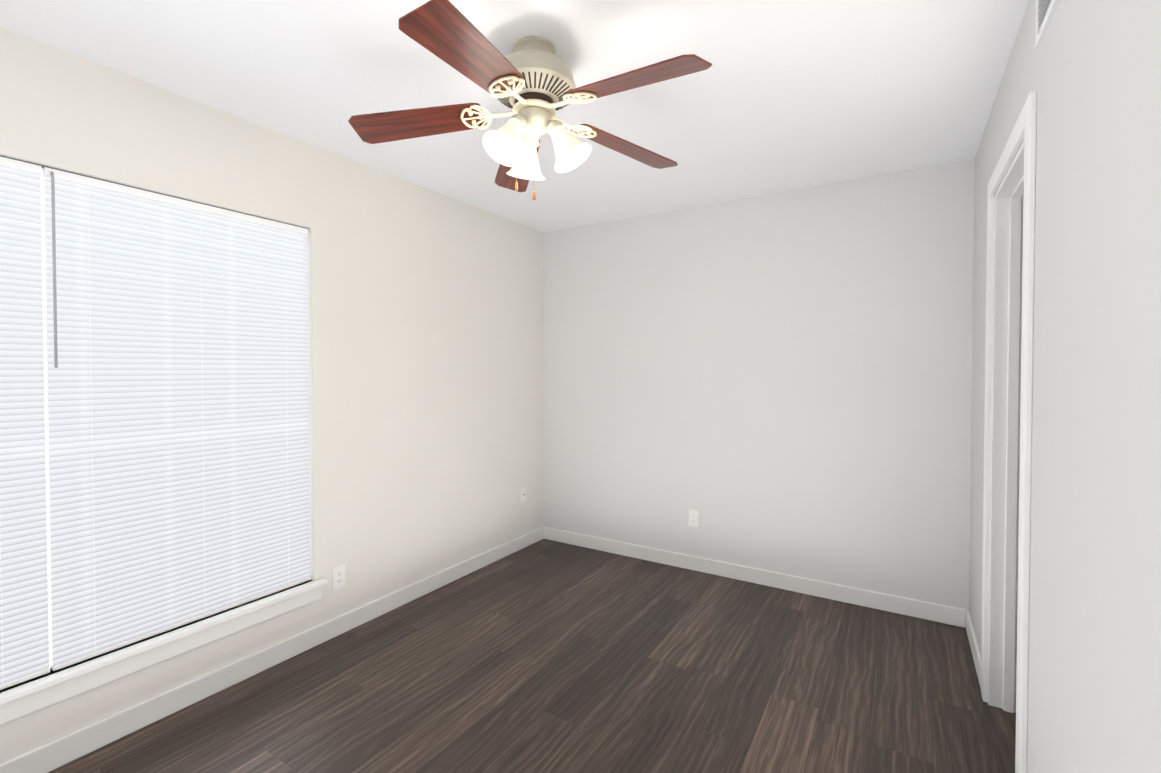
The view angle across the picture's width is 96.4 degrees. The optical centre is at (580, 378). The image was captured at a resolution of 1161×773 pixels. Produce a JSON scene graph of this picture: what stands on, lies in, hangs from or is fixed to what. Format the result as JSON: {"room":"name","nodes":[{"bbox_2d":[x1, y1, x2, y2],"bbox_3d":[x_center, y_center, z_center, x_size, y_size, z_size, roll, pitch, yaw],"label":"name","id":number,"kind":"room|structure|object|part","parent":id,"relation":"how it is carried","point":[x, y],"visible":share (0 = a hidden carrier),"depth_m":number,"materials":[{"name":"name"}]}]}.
{"room":"empty bedroom","nodes":[
{"label":"empty bedroom","id":0,"kind":"room"},
{"bbox_2d":[0,27,542,763],"bbox_3d":[-1.381,0.091,2.545,0.150,2.440,4.166,1,1,32],"label":"wall","id":1,"kind":"structure","parent":0,"point":[426,377],"depth_m":2.75,"materials":[{"name":"beige paint"}]},
{"bbox_2d":[0,157,310,689],"bbox_3d":[-1.845,0.144,1.783,0.097,1.720,1.840,1,1,32],"label":"window blinds","id":2,"kind":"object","parent":1,"relation":"in","point":[151,425],"depth_m":1.98,"materials":[{"name":"white plastic"}]},
{"bbox_3d":[-2.057,0.152,1.375,0.028,1.713,0.910,1,1,32],"label":"window blind rails","id":3,"kind":"part","parent":2,"relation":"part of","materials":[{"name":"white plastic"}]},
{"bbox_2d":[50,171,57,367],"bbox_3d":[-1.788,-0.369,1.762,0.022,0.666,0.008,1,1,32],"label":"blind wand","id":4,"kind":"object","parent":2,"relation":"hanging from","point":[54,269],"visible":0.92,"depth_m":1.76,"materials":[{"name":"grey plastic"}]},
{"bbox_2d":[0,155,308,228],"bbox_3d":[-1.815,-0.713,1.750,0.025,0.005,1.836,1,1,32],"label":"blind headrail","id":5,"kind":"object","parent":2,"relation":"attached to","point":[42,166],"visible":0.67,"depth_m":1.96,"materials":[{"name":"grey metal"}]},
{"bbox_3d":[-1.573,0.139,2.155,0.028,1.713,0.910,1,1,32],"label":"window blind rails","id":6,"kind":"part","parent":2,"relation":"part of","materials":[{"name":"white plastic"}]},
{"bbox_2d":[0,578,327,724],"bbox_3d":[-1.800,1.053,1.771,0.112,0.097,1.930,1,1,32],"label":"window sill","id":7,"kind":"structure","parent":1,"relation":"attached to","point":[22,701],"depth_m":1.95,"materials":[{"name":"white paint"}]},
{"bbox_2d":[0,527,543,772],"bbox_3d":[-1.309,1.264,2.521,0.018,0.095,3.866,1,1,32],"label":"baseboard","id":8,"kind":"structure","parent":1,"relation":"attached to","point":[58,753],"depth_m":2.20,"materials":[{"name":"white paint"}]},
{"bbox_2d":[332,564,344,589],"bbox_3d":[-1.232,1.014,2.651,0.007,0.115,0.070,1,1,32],"label":"electrical outlet","id":9,"kind":"object","parent":1,"relation":"attached to","point":[338,574],"visible":1,"depth_m":2.65,"materials":[{"name":"white plastic"}]},
{"bbox_2d":[520,486,525,502],"bbox_3d":[-0.429,0.882,3.936,0.015,0.115,0.070,1,1,32],"label":"outlet","id":10,"kind":"object","parent":1,"relation":"attached to","point":[522,494],"visible":1,"depth_m":3.93,"materials":[{"name":"white plastic"}]},
{"bbox_2d":[0,0,1028,232],"bbox_3d":[0.274,-1.136,1.497,4.045,0.050,4.166,1,1,32],"label":"ceiling","id":11,"kind":"structure","parent":0,"point":[777,96],"depth_m":1.95,"materials":[{"name":"white paint"}]},
{"bbox_2d":[348,0,711,199],"bbox_3d":[-0.141,-0.853,1.736,1.186,0.524,1.200,1,1,32],"label":"ceiling fan","id":12,"kind":"object","parent":11,"relation":"hanging from","point":[529,81],"visible":1,"depth_m":1.69,"materials":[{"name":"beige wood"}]},
{"bbox_3d":[-0.551,-0.875,1.782,0.452,0.075,0.140,0,1,3],"label":"blade","id":13,"kind":"part","parent":12,"relation":"part of","materials":[{"name":"brown wood"}]},
{"bbox_3d":[-0.296,-0.868,1.395,0.140,0.075,0.452,0,1,21],"label":"blade","id":14,"kind":"part","parent":12,"relation":"part of","materials":[{"name":"brown wood"}]},
{"bbox_3d":[-0.240,-0.778,1.674,0.143,0.158,0.147,1,1,42],"label":"lamp shade","id":15,"kind":"part","parent":12,"relation":"part of","materials":[{"name":"white glass"}]},
{"bbox_3d":[-0.230,-0.786,1.685,0.057,0.096,0.074,1,1,42],"label":"bulb","id":16,"kind":"part","parent":12,"relation":"part of","materials":[{"name":"white glass"}]},
{"bbox_3d":[-0.202,-0.848,1.716,0.057,0.063,0.077,1,1,42],"label":"light arm","id":17,"kind":"part","parent":12,"relation":"part of"},
{"bbox_3d":[-0.263,-0.881,2.145,0.140,0.075,0.452,0,1,-15],"label":"blade","id":18,"kind":"part","parent":12,"relation":"part of","materials":[{"name":"brown wood"}]},
{"bbox_3d":[-0.196,-0.782,1.884,0.143,0.158,0.147,0,1,-18],"label":"lamp shade","id":19,"kind":"part","parent":12,"relation":"part of","materials":[{"name":"white glass"}]},
{"bbox_3d":[-0.178,-0.850,1.828,0.057,0.063,0.077,0,1,-18],"label":"light arm","id":20,"kind":"part","parent":12,"relation":"part of"},
{"bbox_3d":[-0.157,-0.906,1.764,0.146,0.014,0.146,1,1,32],"label":"hub plate","id":21,"kind":"part","parent":12,"relation":"part of","materials":[{"name":"beige metal"}]},
{"bbox_3d":[-0.092,-0.849,1.752,0.077,0.063,0.057,0,1,12],"label":"light arm","id":22,"kind":"part","parent":12,"relation":"part of"},
{"bbox_3d":[-0.051,-0.787,1.744,0.074,0.096,0.057,0,1,12],"label":"bulb","id":23,"kind":"part","parent":12,"relation":"part of","materials":[{"name":"white glass"}]},
{"bbox_3d":[-0.036,-0.779,1.741,0.147,0.158,0.143,0,1,12],"label":"lamp shade","id":24,"kind":"part","parent":12,"relation":"part of","materials":[{"name":"white glass"}]},
{"bbox_3d":[0.172,-0.878,1.982,0.452,0.075,0.140,-1,1,-33],"label":"blade","id":25,"kind":"part","parent":12,"relation":"part of","materials":[{"name":"brown wood"}]},
{"bbox_3d":[0.151,-0.870,1.519,0.452,0.075,0.140,1,1,39],"label":"blade","id":26,"kind":"part","parent":12,"relation":"part of","materials":[{"name":"brown wood"}]},
{"bbox_2d":[48,539,1015,772],"bbox_3d":[0.274,1.353,1.540,4.045,0.050,4.166,1,1,32],"label":"floor","id":27,"kind":"structure","parent":0,"point":[545,656],"depth_m":2.18,"materials":[{"name":"wood"}]},
{"bbox_2d":[543,159,974,610],"bbox_3d":[1.397,0.080,3.185,3.895,2.440,0.150,1,1,32],"label":"wall","id":28,"kind":"structure","parent":0,"point":[780,382],"depth_m":3.20,"materials":[{"name":"beige paint"}]},
{"bbox_2d":[688,509,698,526],"bbox_3d":[0.761,0.943,3.501,0.070,0.115,0.007,1,1,32],"label":"electrical outlet","id":29,"kind":"object","parent":28,"relation":"attached to","point":[693,518],"visible":1,"depth_m":3.50,"materials":[{"name":"white plastic"}]},
{"bbox_2d":[544,527,959,626],"bbox_3d":[0.876,1.248,3.429,2.715,0.095,0.018,1,1,32],"label":"baseboard","id":30,"kind":"structure","parent":28,"relation":"attached to","point":[949,615],"depth_m":3.22,"materials":[{"name":"white paint"}]},
{"bbox_2d":[969,0,1160,772],"bbox_3d":[1.066,0.117,1.027,0.120,2.440,3.866,1,1,32],"label":"wall","id":31,"kind":"structure","parent":0,"point":[1089,71],"depth_m":0.99,"materials":[{"name":"beige paint"}]},
{"bbox_2d":[960,608,980,688],"bbox_3d":[1.849,1.265,2.437,0.015,0.095,0.625,1,1,32],"label":"baseboard","id":32,"kind":"structure","parent":31,"relation":"attached to","point":[965,618],"depth_m":2.49,"materials":[{"name":"white paint"}]},
{"bbox_2d":[981,91,1036,772],"bbox_3d":[1.521,0.265,1.762,0.152,2.118,0.836,1,1,32],"label":"door frame","id":33,"kind":"structure","parent":31,"relation":"attached to","point":[1008,424],"depth_m":2.04,"materials":[{"name":"white paint"}]},
{"bbox_2d":[1035,0,1058,47],"bbox_3d":[1.123,-0.972,1.221,0.010,0.160,0.430,1,1,32],"label":"air vent","id":34,"kind":"object","parent":31,"relation":"in","point":[1045,9],"visible":1,"depth_m":1.34,"materials":[{"name":"white metal"}]},
{"label":"outside","id":35,"kind":"structure","parent":0,"visible":0},
{"bbox_2d":[0,185,290,302],"bbox_3d":[-2.255,0.140,2.038,0.001,4.120,4.240,1,1,32],"label":"sky","id":36,"kind":"structure","parent":35,"point":[146,231],"depth_m":2.41,"materials":[{"name":"white"}]}
]}

